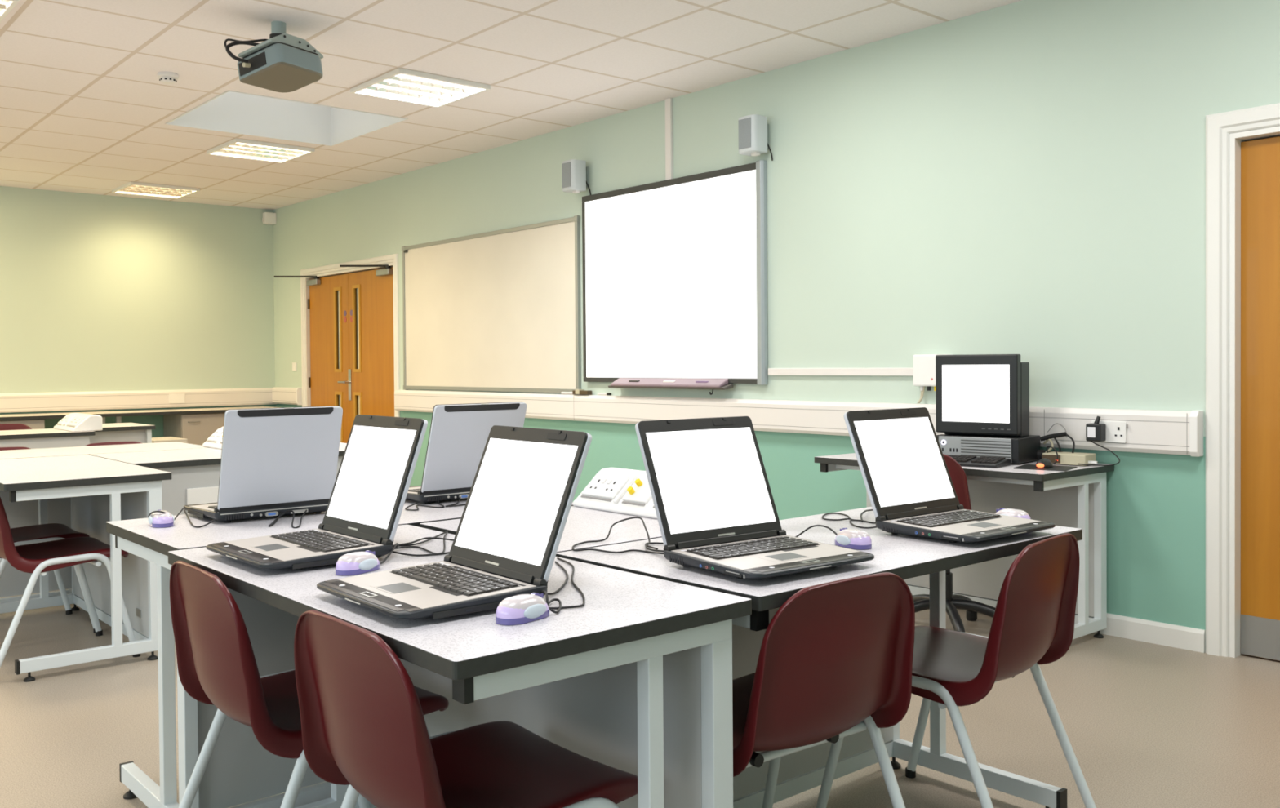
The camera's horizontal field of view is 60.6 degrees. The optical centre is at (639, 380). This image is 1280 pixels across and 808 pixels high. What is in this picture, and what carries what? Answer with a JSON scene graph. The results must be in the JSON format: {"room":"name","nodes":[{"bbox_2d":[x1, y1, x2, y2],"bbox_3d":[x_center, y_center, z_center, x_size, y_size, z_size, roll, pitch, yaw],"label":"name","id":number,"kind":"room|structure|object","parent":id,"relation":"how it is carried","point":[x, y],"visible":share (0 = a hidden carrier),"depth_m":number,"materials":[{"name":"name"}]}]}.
{"room":"computer lab","nodes":[
{"label":"computer lab","id":0,"kind":"room"},
{"bbox_2d":[0,186,275,437],"bbox_3d":[-6.777,-0.313,9.008,7.691,2.820,0.100,-1,1,-41],"label":"wall","id":1,"kind":"structure","parent":0,"point":[98,292],"depth_m":10.55,"materials":[{"name":"green paint"}]},
{"bbox_2d":[0,387,274,413],"bbox_3d":[-6.680,0.225,8.985,7.591,0.173,0.068,-1,1,-41],"label":"cable trunking","id":2,"kind":"object","parent":1,"relation":"attached to","point":[101,400],"visible":0.84,"depth_m":10.50,"materials":[{"name":"white plastic"}]},
{"bbox_2d":[168,394,185,404],"bbox_3d":[-4.555,0.184,10.776,0.150,0.090,0.010,-1,1,-41],"label":"double socket","id":3,"kind":"object","parent":2,"relation":"attached to","point":[173,398],"depth_m":10.77,"materials":[{"name":"white plastic"}]},
{"bbox_2d":[262,212,276,225],"bbox_3d":[-3.855,-1.680,11.380,0.126,0.120,0.098,-1,1,-41],"label":"sensor","id":4,"kind":"object","parent":1,"relation":"attached to","point":[268,218],"visible":1,"depth_m":11.35,"materials":[{"name":"white plastic"}]},
{"bbox_2d":[0,0,1021,209],"bbox_3d":[-2.443,-1.702,4.018,7.791,0.040,13.300,-1,1,-41],"label":"ceiling","id":5,"kind":"structure","parent":0,"point":[85,107],"depth_m":5.99,"materials":[{"name":"tile"}]},
{"bbox_2d":[0,0,18,22],"bbox_3d":[-3.151,-1.675,4.848,0.596,0.026,0.596,-1,1,-41],"label":"recessed light","id":6,"kind":"object","parent":5,"relation":"in","point":[6,9],"visible":1,"depth_m":4.91,"materials":[{"name":"white paint"}]},
{"bbox_2d":[111,181,199,198],"bbox_3d":[-4.449,-1.743,10.064,0.596,0.026,0.596,-1,1,-41],"label":"recessed light","id":7,"kind":"object","parent":5,"relation":"in","point":[169,192],"visible":1,"depth_m":10.02,"materials":[{"name":"white paint"}]},
{"bbox_2d":[157,71,178,84],"bbox_3d":[-2.637,-1.685,6.121,0.110,0.052,0.110,-1,1,-41],"label":"smoke detector","id":8,"kind":"object","parent":5,"relation":"attached to","point":[166,77],"visible":1,"depth_m":6.09,"materials":[{"name":"white plastic"}]},
{"bbox_2d":[206,137,315,163],"bbox_3d":[-2.867,-1.728,8.272,0.596,0.026,0.596,-1,1,-41],"label":"recessed light","id":9,"kind":"object","parent":5,"relation":"in","point":[248,155],"visible":1,"depth_m":8.24,"materials":[{"name":"white paint"}]},
{"bbox_2d":[224,21,323,92],"bbox_3d":[-1.727,-1.556,5.186,0.308,0.296,0.419,0,1,30],"label":"projector","id":10,"kind":"object","parent":5,"relation":"hanging from","point":[284,62],"visible":1,"depth_m":5.14,"materials":[{"name":"grey plastic"}]},
{"bbox_2d":[164,89,408,146],"bbox_3d":[-2.366,-1.988,7.309,1.190,0.525,1.150,-1,1,-41],"label":"skylight","id":11,"kind":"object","parent":5,"relation":"attached to","point":[229,111],"depth_m":7.79,"materials":[{"name":"white paint"}]},
{"bbox_2d":[350,67,490,107],"bbox_3d":[-1.294,-1.713,6.446,0.596,0.026,0.596,-1,1,-41],"label":"recessed light","id":12,"kind":"object","parent":5,"relation":"in","point":[482,87],"visible":1,"depth_m":6.42,"materials":[{"name":"white paint"}]},
{"bbox_2d":[0,589,1279,807],"bbox_3d":[-2.365,1.187,4.110,7.941,0.100,13.300,-1,1,-41],"label":"floor","id":13,"kind":"structure","parent":0,"point":[1146,725],"depth_m":3.53,"materials":[{"name":"carpet"}]},
{"bbox_2d":[0,423,31,431],"bbox_3d":[-4.663,0.714,8.125,0.512,0.761,0.549,-1,1,-41],"label":"chair","id":14,"kind":"object","parent":13,"relation":"on","point":[2,426],"visible":0.15,"depth_m":8.34,"materials":[{"name":"red plastic"}]},
{"bbox_2d":[0,419,44,429],"bbox_3d":[-5.934,0.718,9.287,1.500,0.737,0.570,-1,1,-41],"label":"base cabinet","id":15,"kind":"object","parent":13,"relation":"on","point":[33,424],"visible":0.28,"depth_m":9.51,"materials":[{"name":"grey"}]},
{"bbox_2d":[0,406,279,420],"bbox_3d":[-6.027,0.336,9.194,6.050,0.030,0.595,-1,1,-41],"label":"countertop","id":16,"kind":"structure","parent":15,"relation":"on","point":[220,410],"depth_m":10.10,"materials":[{"name":"grey laminate"}]},
{"bbox_2d":[0,447,71,589],"bbox_3d":[-3.256,0.740,5.641,0.512,0.761,0.549,-1,1,-39],"label":"chair","id":17,"kind":"object","parent":13,"relation":"on","point":[1,448],"visible":0.05,"depth_m":5.86,"materials":[{"name":"white paint"}]},
{"bbox_2d":[0,428,95,448],"bbox_3d":[-4.372,0.730,7.188,1.330,0.753,0.610,-1,1,-41],"label":"table","id":18,"kind":"object","parent":13,"relation":"on","point":[44,437],"visible":0.23,"depth_m":7.24,"materials":[{"name":"laminate"}]},
{"bbox_2d":[53,413,102,431],"bbox_3d":[-3.901,0.290,7.597,0.190,0.108,0.520,-1,1,-41],"label":"pedestal","id":19,"kind":"object","parent":18,"relation":"on","point":[73,422],"visible":1,"depth_m":7.44,"materials":[{"name":"white plastic"}]},
{"bbox_2d":[0,523,95,633],"bbox_3d":[-2.781,0.748,4.896,0.549,0.761,0.512,-1,1,-41],"label":"chair","id":20,"kind":"object","parent":13,"relation":"on","point":[41,533],"visible":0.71,"depth_m":4.97,"materials":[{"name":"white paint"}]},
{"bbox_2d":[0,497,140,668],"bbox_3d":[-2.415,0.751,4.471,0.549,0.761,0.512,-1,1,-43],"label":"chair","id":21,"kind":"object","parent":13,"relation":"on","point":[37,558],"visible":0.94,"depth_m":4.38,"materials":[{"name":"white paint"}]},
{"bbox_2d":[0,454,171,682],"bbox_3d":[-2.535,0.752,4.732,0.600,0.753,1.270,-1,1,-41],"label":"table","id":22,"kind":"object","parent":13,"relation":"on","point":[100,491],"visible":0.9,"depth_m":4.47,"materials":[{"name":"laminate"}]},
{"bbox_2d":[0,441,209,602],"bbox_3d":[-2.914,0.741,5.672,1.200,0.753,0.610,-1,1,-41],"label":"table","id":23,"kind":"object","parent":13,"relation":"on","point":[13,582],"visible":0.07,"depth_m":5.38,"materials":[{"name":"laminate"}]},
{"bbox_2d":[102,416,121,423],"bbox_3d":[-4.945,0.697,10.238,0.180,0.737,0.040,-1,1,-41],"label":"frame","id":24,"kind":"object","parent":13,"relation":"on","point":[118,419],"visible":0.02,"depth_m":10.26,"materials":[{"name":"white paint"}]},
{"bbox_2d":[84,441,141,446],"bbox_3d":[-2.817,0.731,6.019,0.512,0.761,0.549,-1,1,-41],"label":"chair","id":25,"kind":"object","parent":13,"relation":"on","point":[112,442],"visible":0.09,"depth_m":6.19,"materials":[{"name":"red plastic"}]},
{"bbox_2d":[89,422,155,444],"bbox_3d":[-3.953,0.713,8.136,0.510,0.753,0.600,-1,1,-41],"label":"table","id":26,"kind":"object","parent":13,"relation":"on","point":[116,432],"visible":0.28,"depth_m":7.99,"materials":[{"name":"laminate"}]},
{"bbox_2d":[151,436,187,443],"bbox_3d":[-3.881,0.777,8.928,0.260,0.600,0.414,-1,1,-41],"label":"drawer unit","id":27,"kind":"object","parent":13,"relation":"on","point":[166,439],"visible":0.19,"depth_m":8.82,"materials":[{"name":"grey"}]},
{"bbox_2d":[163,413,224,445],"bbox_3d":[-4.123,0.682,10.846,0.960,0.737,0.570,-1,1,-41],"label":"base cabinet","id":28,"kind":"object","parent":13,"relation":"on","point":[197,428],"visible":0.23,"depth_m":10.46,"materials":[{"name":"grey wood"}]},
{"bbox_2d":[89,442,346,515],"bbox_3d":[-2.007,0.736,5.555,1.258,0.753,0.720,-1,1,-41],"label":"table","id":29,"kind":"object","parent":13,"relation":"on","point":[195,473],"visible":0.21,"depth_m":5.08,"materials":[{"name":"laminate"}]},
{"bbox_2d":[202,426,223,449],"bbox_3d":[-2.127,0.304,5.759,0.190,0.108,0.460,-1,1,-41],"label":"pedestal","id":30,"kind":"object","parent":29,"relation":"on","point":[215,441],"visible":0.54,"depth_m":5.80,"materials":[{"name":"white plastic"}]},
{"bbox_2d":[169,560,448,807],"bbox_3d":[-0.748,0.769,2.458,0.549,0.761,0.512,-1,1,-40],"label":"chair","id":31,"kind":"object","parent":13,"relation":"on","point":[216,663],"visible":0.65,"depth_m":2.28,"materials":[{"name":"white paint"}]},
{"bbox_2d":[106,498,573,807],"bbox_3d":[-0.826,0.762,3.204,1.200,0.753,0.612,-1,1,-41],"label":"table","id":32,"kind":"object","parent":13,"relation":"on","point":[239,772],"visible":0.34,"depth_m":2.76,"materials":[{"name":"laminate"}]},
{"bbox_2d":[147,507,183,528],"bbox_3d":[-1.309,0.369,3.012,0.072,0.044,0.214,-1,1,-15],"label":"mouse","id":33,"kind":"object","parent":32,"relation":"on","point":[159,518],"visible":1,"depth_m":2.92,"materials":[{"name":"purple plastic"}]},
{"bbox_2d":[183,405,342,528],"bbox_3d":[-1.065,0.233,3.080,0.405,0.315,0.499,-1,1,-40],"label":"laptop","id":34,"kind":"object","parent":32,"relation":"on","point":[282,461],"visible":0.95,"depth_m":3.03,"materials":[{"name":"grey plastic"}]},
{"bbox_2d":[224,513,244,519],"bbox_3d":[-1.105,0.373,2.987,0.053,0.013,0.002,-1,1,-40],"label":"vent","id":35,"kind":"object","parent":34,"relation":"attached to","point":[227,516],"depth_m":2.99,"materials":[{"name":"black plastic"}]},
{"bbox_2d":[404,401,526,511],"bbox_3d":[-0.633,0.225,3.488,0.429,0.309,0.391,-1,1,-40],"label":"laptop","id":36,"kind":"object","parent":32,"relation":"on","point":[459,433],"visible":0.66,"depth_m":3.37,"materials":[{"name":"grey plastic"}]},
{"bbox_2d":[426,496,442,502],"bbox_3d":[-0.629,0.364,3.361,0.053,0.013,0.002,-1,1,-40],"label":"vent","id":37,"kind":"object","parent":36,"relation":"attached to","point":[438,497],"depth_m":3.36,"materials":[{"name":"black plastic"}]},
{"bbox_2d":[168,524,751,807],"bbox_3d":[-0.443,0.773,2.267,0.622,0.753,1.275,-1,1,-41],"label":"table","id":38,"kind":"object","parent":13,"relation":"on","point":[636,679],"visible":0.5,"depth_m":1.97,"materials":[{"name":"laminate"}]},
{"bbox_2d":[206,414,453,569],"bbox_3d":[-0.652,0.241,2.523,0.575,0.307,0.368,-1,1,-41],"label":"laptop","id":39,"kind":"object","parent":38,"relation":"on","point":[366,501],"visible":0.97,"depth_m":2.49,"materials":[{"name":"grey plastic"}]},
{"bbox_2d":[335,542,399,575],"bbox_3d":[-0.579,0.376,2.358,0.074,0.039,0.267,0,1,5],"label":"mouse","id":40,"kind":"object","parent":38,"relation":"on","point":[356,562],"visible":0.97,"depth_m":2.25,"materials":[{"name":"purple plastic"}]},
{"bbox_2d":[316,425,591,619],"bbox_3d":[-0.292,0.247,2.064,0.536,0.302,0.348,-1,1,-40],"label":"laptop","id":41,"kind":"object","parent":38,"relation":"on","point":[506,542],"visible":0.97,"depth_m":2.04,"materials":[{"name":"grey plastic"}]},
{"bbox_2d":[495,557,585,625],"bbox_3d":[-0.147,0.377,2.089,0.129,0.040,0.605,0,1,6],"label":"mouse","id":42,"kind":"object","parent":38,"relation":"on","point":[520,609],"visible":1,"depth_m":1.82,"materials":[{"name":"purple plastic"}]},
{"bbox_2d":[293,609,637,807],"bbox_3d":[-0.311,0.773,1.969,0.549,0.761,0.512,-1,1,-41],"label":"chair","id":43,"kind":"object","parent":13,"relation":"on","point":[364,728],"visible":0.95,"depth_m":1.88,"materials":[{"name":"red plastic"}]},
{"bbox_2d":[419,506,662,552],"bbox_3d":[-0.146,0.761,2.947,0.655,0.753,0.618,-1,1,-41],"label":"table","id":44,"kind":"object","parent":13,"relation":"on","point":[582,524],"visible":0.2,"depth_m":2.86,"materials":[{"name":"laminate"}]},
{"bbox_2d":[573,467,657,519],"bbox_3d":[0.023,0.326,3.170,0.190,0.108,0.480,-1,1,-41],"label":"outlet box","id":45,"kind":"object","parent":44,"relation":"on","point":[614,490],"visible":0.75,"depth_m":3.19,"materials":[{"name":"white plastic"}]},
{"bbox_2d":[555,506,1082,807],"bbox_3d":[0.468,0.761,2.635,1.196,0.753,0.634,-1,1,-41],"label":"table","id":46,"kind":"object","parent":13,"relation":"on","point":[905,557],"visible":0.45,"depth_m":2.75,"materials":[{"name":"laminate"}]},
{"bbox_2d":[572,416,874,579],"bbox_3d":[0.133,0.239,2.441,0.396,0.302,0.698,-1,1,-36],"label":"laptop","id":47,"kind":"object","parent":46,"relation":"on","point":[716,511],"visible":1,"depth_m":2.40,"materials":[{"name":"grey plastic"}]},
{"bbox_2d":[669,555,683,564],"bbox_3d":[0.076,0.373,2.273,0.002,0.014,0.044,-1,1,-36],"label":"vent","id":48,"kind":"object","parent":47,"relation":"attached to","point":[672,560],"depth_m":2.27,"materials":[{"name":"black plastic"}]},
{"bbox_2d":[795,524,871,549],"bbox_3d":[0.403,0.365,2.576,0.266,0.039,0.159,0,1,4],"label":"mouse","id":49,"kind":"object","parent":46,"relation":"on","point":[854,539],"visible":0.88,"depth_m":2.51,"materials":[{"name":"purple plastic"}]},
{"bbox_2d":[822,407,1055,542],"bbox_3d":[0.723,0.228,2.839,0.385,0.303,0.608,-1,1,-38],"label":"laptop","id":50,"kind":"object","parent":46,"relation":"on","point":[908,484],"visible":1,"depth_m":2.80,"materials":[{"name":"grey plastic"}]},
{"bbox_2d":[882,524,897,533],"bbox_3d":[0.611,0.363,2.678,0.002,0.014,0.044,-1,1,-38],"label":"vent","id":51,"kind":"object","parent":50,"relation":"attached to","point":[888,530],"depth_m":2.68,"materials":[{"name":"black plastic"}]},
{"bbox_2d":[995,508,1030,519],"bbox_3d":[0.873,0.358,2.886,0.292,0.040,0.093,0,1,12],"label":"mouse","id":52,"kind":"object","parent":46,"relation":"on","point":[1007,512],"visible":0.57,"depth_m":2.84,"materials":[{"name":"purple plastic"}]},
{"bbox_2d":[732,572,915,807],"bbox_3d":[0.262,0.763,2.317,0.512,0.761,0.549,-1,1,-38],"label":"chair","id":53,"kind":"object","parent":13,"relation":"on","point":[835,660],"visible":0.7,"depth_m":2.13,"materials":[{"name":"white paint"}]},
{"bbox_2d":[912,453,995,632],"bbox_3d":[1.317,0.696,4.783,0.599,0.806,0.583,-1,1,-37],"label":"swivel chair","id":54,"kind":"object","parent":13,"relation":"on","point":[922,602],"visible":0.13,"depth_m":4.68,"materials":[{"name":"red"}]},
{"bbox_2d":[815,533,1096,807],"bbox_3d":[0.797,0.753,2.758,0.549,0.761,0.512,0,1,42],"label":"chair","id":55,"kind":"object","parent":13,"relation":"on","point":[1033,624],"visible":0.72,"depth_m":2.61,"materials":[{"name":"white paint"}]},
{"bbox_2d":[814,453,1114,639],"bbox_3d":[1.427,0.729,4.929,0.597,0.735,1.160,-1,1,-41],"label":"computer desk","id":56,"kind":"object","parent":13,"relation":"on","point":[1074,498],"visible":0.44,"depth_m":4.68,"materials":[{"name":"laminate"}]},
{"bbox_2d":[946,454,1010,468],"bbox_3d":[1.358,0.347,4.755,0.450,0.034,0.170,0,1,39],"label":"keyboard","id":57,"kind":"object","parent":56,"relation":"on","point":[963,460],"visible":0.47,"depth_m":4.64,"materials":[{"name":"black plastic"}]},
{"bbox_2d":[936,434,1039,463],"bbox_3d":[1.545,0.301,4.891,0.390,0.108,0.266,0,1,40],"label":"desktop computer","id":58,"kind":"object","parent":56,"relation":"on","point":[1019,450],"visible":0.84,"depth_m":4.77,"materials":[{"name":"black plastic"}]},
{"bbox_2d":[935,354,1029,437],"bbox_3d":[1.523,0.066,4.880,0.376,0.360,0.146,0,1,40],"label":"computer monitor","id":59,"kind":"object","parent":58,"relation":"on","point":[976,394],"visible":1,"depth_m":4.81,"materials":[{"name":"black plastic"}]},
{"bbox_2d":[1013,464,1077,471],"bbox_3d":[1.683,0.363,4.546,0.210,0.003,0.200,0,1,35],"label":"mouse pad","id":60,"kind":"object","parent":56,"relation":"on","point":[1033,467],"visible":0.95,"depth_m":4.52,"materials":[{"name":"black rubber"}]},
{"bbox_2d":[1035,458,1053,468],"bbox_3d":[1.705,0.342,4.596,0.064,0.038,0.248,0,1,28],"label":"mouse","id":61,"kind":"object","parent":60,"relation":"on","point":[1042,463],"visible":1,"depth_m":4.50,"materials":[{"name":"black plastic"}]},
{"bbox_2d":[1036,463,1044,467],"bbox_3d":[1.643,0.351,4.498,0.032,0.018,0.016,0,1,37],"label":"light","id":62,"kind":"object","parent":61,"relation":"attached to","point":[1038,465],"depth_m":4.49,"materials":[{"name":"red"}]},
{"bbox_2d":[1036,422,1075,460],"bbox_3d":[1.820,0.274,4.786,0.064,0.171,0.186,-1,1,-41],"label":"cable bundle","id":63,"kind":"object","parent":56,"relation":"on","point":[1047,437],"visible":0.66,"depth_m":4.78,"materials":[{"name":"black"}]},
{"bbox_2d":[1041,446,1097,466],"bbox_3d":[1.841,0.322,4.674,0.220,0.078,0.153,0,1,43],"label":"box","id":64,"kind":"object","parent":56,"relation":"on","point":[1056,458],"visible":0.88,"depth_m":4.65,"materials":[{"name":"beige plastic"}]},
{"bbox_2d":[272,0,1279,630],"bbox_3d":[0.489,-0.331,6.554,0.120,2.820,13.300,-1,1,-41],"label":"wall","id":65,"kind":"structure","parent":0,"point":[1025,178],"depth_m":5.22,"materials":[{"name":"green paint"}]},
{"bbox_2d":[271,386,302,405],"bbox_3d":[-3.602,0.161,11.179,0.062,0.178,0.638,-1,1,-41],"label":"cable trunking","id":66,"kind":"object","parent":65,"relation":"attached to","point":[291,396],"visible":1,"depth_m":11.11,"materials":[{"name":"white plastic"}]},
{"bbox_2d":[292,362,297,370],"bbox_3d":[-3.498,-0.136,11.087,0.016,0.085,0.090,-1,1,-41],"label":"light switch","id":67,"kind":"object","parent":65,"relation":"attached to","point":[294,364],"visible":1,"depth_m":11.07,"materials":[{"name":"white plastic"}]},
{"bbox_2d":[274,273,350,443],"bbox_3d":[-3.080,0.004,10.645,1.068,2.071,0.284,0,1,33],"label":"door","id":68,"kind":"structure","parent":65,"relation":"in","point":[328,300],"depth_m":10.54,"materials":[{"name":"brown wood"}]},
{"bbox_2d":[300,253,399,417],"bbox_3d":[-2.681,-0.024,10.227,0.142,2.145,1.980,-1,1,-41],"label":"trim","id":69,"kind":"structure","parent":65,"relation":"attached to","point":[392,260],"depth_m":10.36,"materials":[{"name":"white paint"}]},
{"bbox_2d":[337,264,394,431],"bbox_3d":[-2.540,0.012,9.842,0.342,2.071,1.039,-1,1,-41],"label":"door","id":70,"kind":"structure","parent":65,"relation":"in","point":[371,382],"depth_m":9.89,"materials":[{"name":"brown wood"}]},
{"bbox_2d":[401,215,581,393],"bbox_3d":[-1.215,-0.521,8.414,0.030,1.222,2.457,-1,1,-41],"label":"whiteboard","id":71,"kind":"object","parent":65,"relation":"attached to","point":[498,310],"visible":0.96,"depth_m":8.26,"materials":[{"name":"ceramic"}]},
{"bbox_2d":[561,159,591,195],"bbox_3d":[-0.429,-1.352,7.378,0.166,0.239,0.135,-1,1,-41],"label":"wall speaker","id":72,"kind":"object","parent":65,"relation":"attached to","point":[575,171],"visible":1,"depth_m":7.32,"materials":[{"name":"white plastic"}]},
{"bbox_2d":[561,161,570,187],"bbox_3d":[-0.492,-1.373,7.328,0.005,0.165,0.095,-1,1,-41],"label":"grille","id":73,"kind":"object","parent":72,"relation":"attached to","point":[566,166],"depth_m":7.32,"materials":[{"name":"white plastic"}]},
{"bbox_2d":[665,97,672,180],"bbox_3d":[0.179,-1.482,6.779,0.020,0.520,0.050,-1,1,-41],"label":"cable conduit","id":74,"kind":"object","parent":65,"relation":"attached to","point":[668,102],"visible":1,"depth_m":6.76,"materials":[{"name":"white plastic"}]},
{"bbox_2d":[582,160,768,395],"bbox_3d":[0.137,-0.579,6.777,0.108,1.327,1.664,-1,1,-41],"label":"whiteboard","id":75,"kind":"object","parent":65,"relation":"attached to","point":[675,270],"visible":1,"depth_m":6.69,"materials":[{"name":"grey"}]},
{"bbox_2d":[608,380,733,395],"bbox_3d":[0.167,0.044,6.742,0.082,0.082,1.060,-1,1,-41],"label":"tray","id":76,"kind":"object","parent":75,"relation":"on","point":[676,384],"depth_m":6.63,"materials":[{"name":"grey plastic"}]},
{"bbox_2d":[738,114,773,160],"bbox_3d":[0.644,-1.348,6.131,0.166,0.239,0.135,-1,1,-41],"label":"wall speaker","id":77,"kind":"object","parent":65,"relation":"attached to","point":[753,129],"visible":1,"depth_m":6.07,"materials":[{"name":"white plastic"}]},
{"bbox_2d":[738,117,751,149],"bbox_3d":[0.582,-1.369,6.081,0.005,0.165,0.095,-1,1,-41],"label":"grille","id":78,"kind":"object","parent":77,"relation":"attached to","point":[744,123],"depth_m":6.08,"materials":[{"name":"white plastic"}]},
{"bbox_2d":[394,390,1203,457],"bbox_3d":[0.074,0.194,6.903,0.070,0.185,6.646,-1,1,-41],"label":"cable conduit","id":79,"kind":"object","parent":65,"relation":"attached to","point":[1142,431],"visible":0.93,"depth_m":5.94,"materials":[{"name":"white plastic"}]},
{"bbox_2d":[560,391,572,394],"bbox_3d":[-0.497,0.089,7.569,0.018,0.018,0.130,-1,1,-45],"label":"marker pen","id":80,"kind":"object","parent":79,"relation":"on","point":[562,393],"visible":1,"depth_m":7.57,"materials":[{"name":"white plastic"}]},
{"bbox_2d":[572,389,591,395],"bbox_3d":[-0.393,0.082,7.441,0.046,0.034,0.170,-1,1,-41],"label":"eraser","id":81,"kind":"object","parent":79,"relation":"on","point":[580,392],"visible":1,"depth_m":7.42,"materials":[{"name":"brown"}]},
{"bbox_2d":[597,392,611,395],"bbox_3d":[-0.236,0.092,7.266,0.018,0.018,0.120,-1,1,-45],"label":"marker pen","id":82,"kind":"object","parent":79,"relation":"on","point":[598,393],"visible":1,"depth_m":7.25,"materials":[{"name":"white plastic"}]},
{"bbox_2d":[1077,416,1119,466],"bbox_3d":[1.930,0.255,4.591,0.142,0.203,0.151,-1,1,-41],"label":"power adaptor","id":83,"kind":"object","parent":79,"relation":"attached to","point":[1095,432],"visible":1,"depth_m":4.63,"materials":[{"name":"black plastic"}]},
{"bbox_2d":[1091,420,1126,443],"bbox_3d":[1.986,0.218,4.641,0.009,0.090,0.150,-1,1,-41],"label":"double socket","id":84,"kind":"object","parent":79,"relation":"attached to","point":[1116,430],"depth_m":4.62,"materials":[{"name":"white plastic"}]},
{"bbox_2d":[768,368,913,376],"bbox_3d":[1.051,-0.044,5.800,0.022,0.040,0.990,-1,1,-41],"label":"cable conduit","id":85,"kind":"object","parent":65,"relation":"attached to","point":[771,371],"visible":0.8,"depth_m":5.77,"materials":[{"name":"white plastic"}]},
{"bbox_2d":[912,354,952,404],"bbox_3d":[1.429,-0.004,5.336,0.056,0.242,0.203,-1,1,-41],"label":"junction box","id":86,"kind":"object","parent":65,"relation":"attached to","point":[924,365],"visible":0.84,"depth_m":5.34,"materials":[{"name":"white plastic"}]},
{"bbox_2d":[911,595,1205,653],"bbox_3d":[0.101,1.032,6.933,0.016,0.090,6.658,-1,1,-41],"label":"baseboard","id":87,"kind":"structure","parent":65,"relation":"attached to","point":[1184,637],"depth_m":4.55,"materials":[{"name":"white paint"}]},
{"bbox_2d":[1205,102,1279,657],"bbox_3d":[2.949,0.026,3.688,0.142,2.155,1.952,-1,1,-41],"label":"trim","id":88,"kind":"structure","parent":65,"relation":"attached to","point":[1223,148],"depth_m":4.34,"materials":[{"name":"white paint"}]},
{"bbox_2d":[1240,136,1279,661],"bbox_3d":[2.943,0.080,3.691,0.103,2.034,1.726,-1,1,-41],"label":"door","id":89,"kind":"structure","parent":65,"relation":"in","point":[1260,158],"depth_m":4.30,"materials":[{"name":"brown wood"}]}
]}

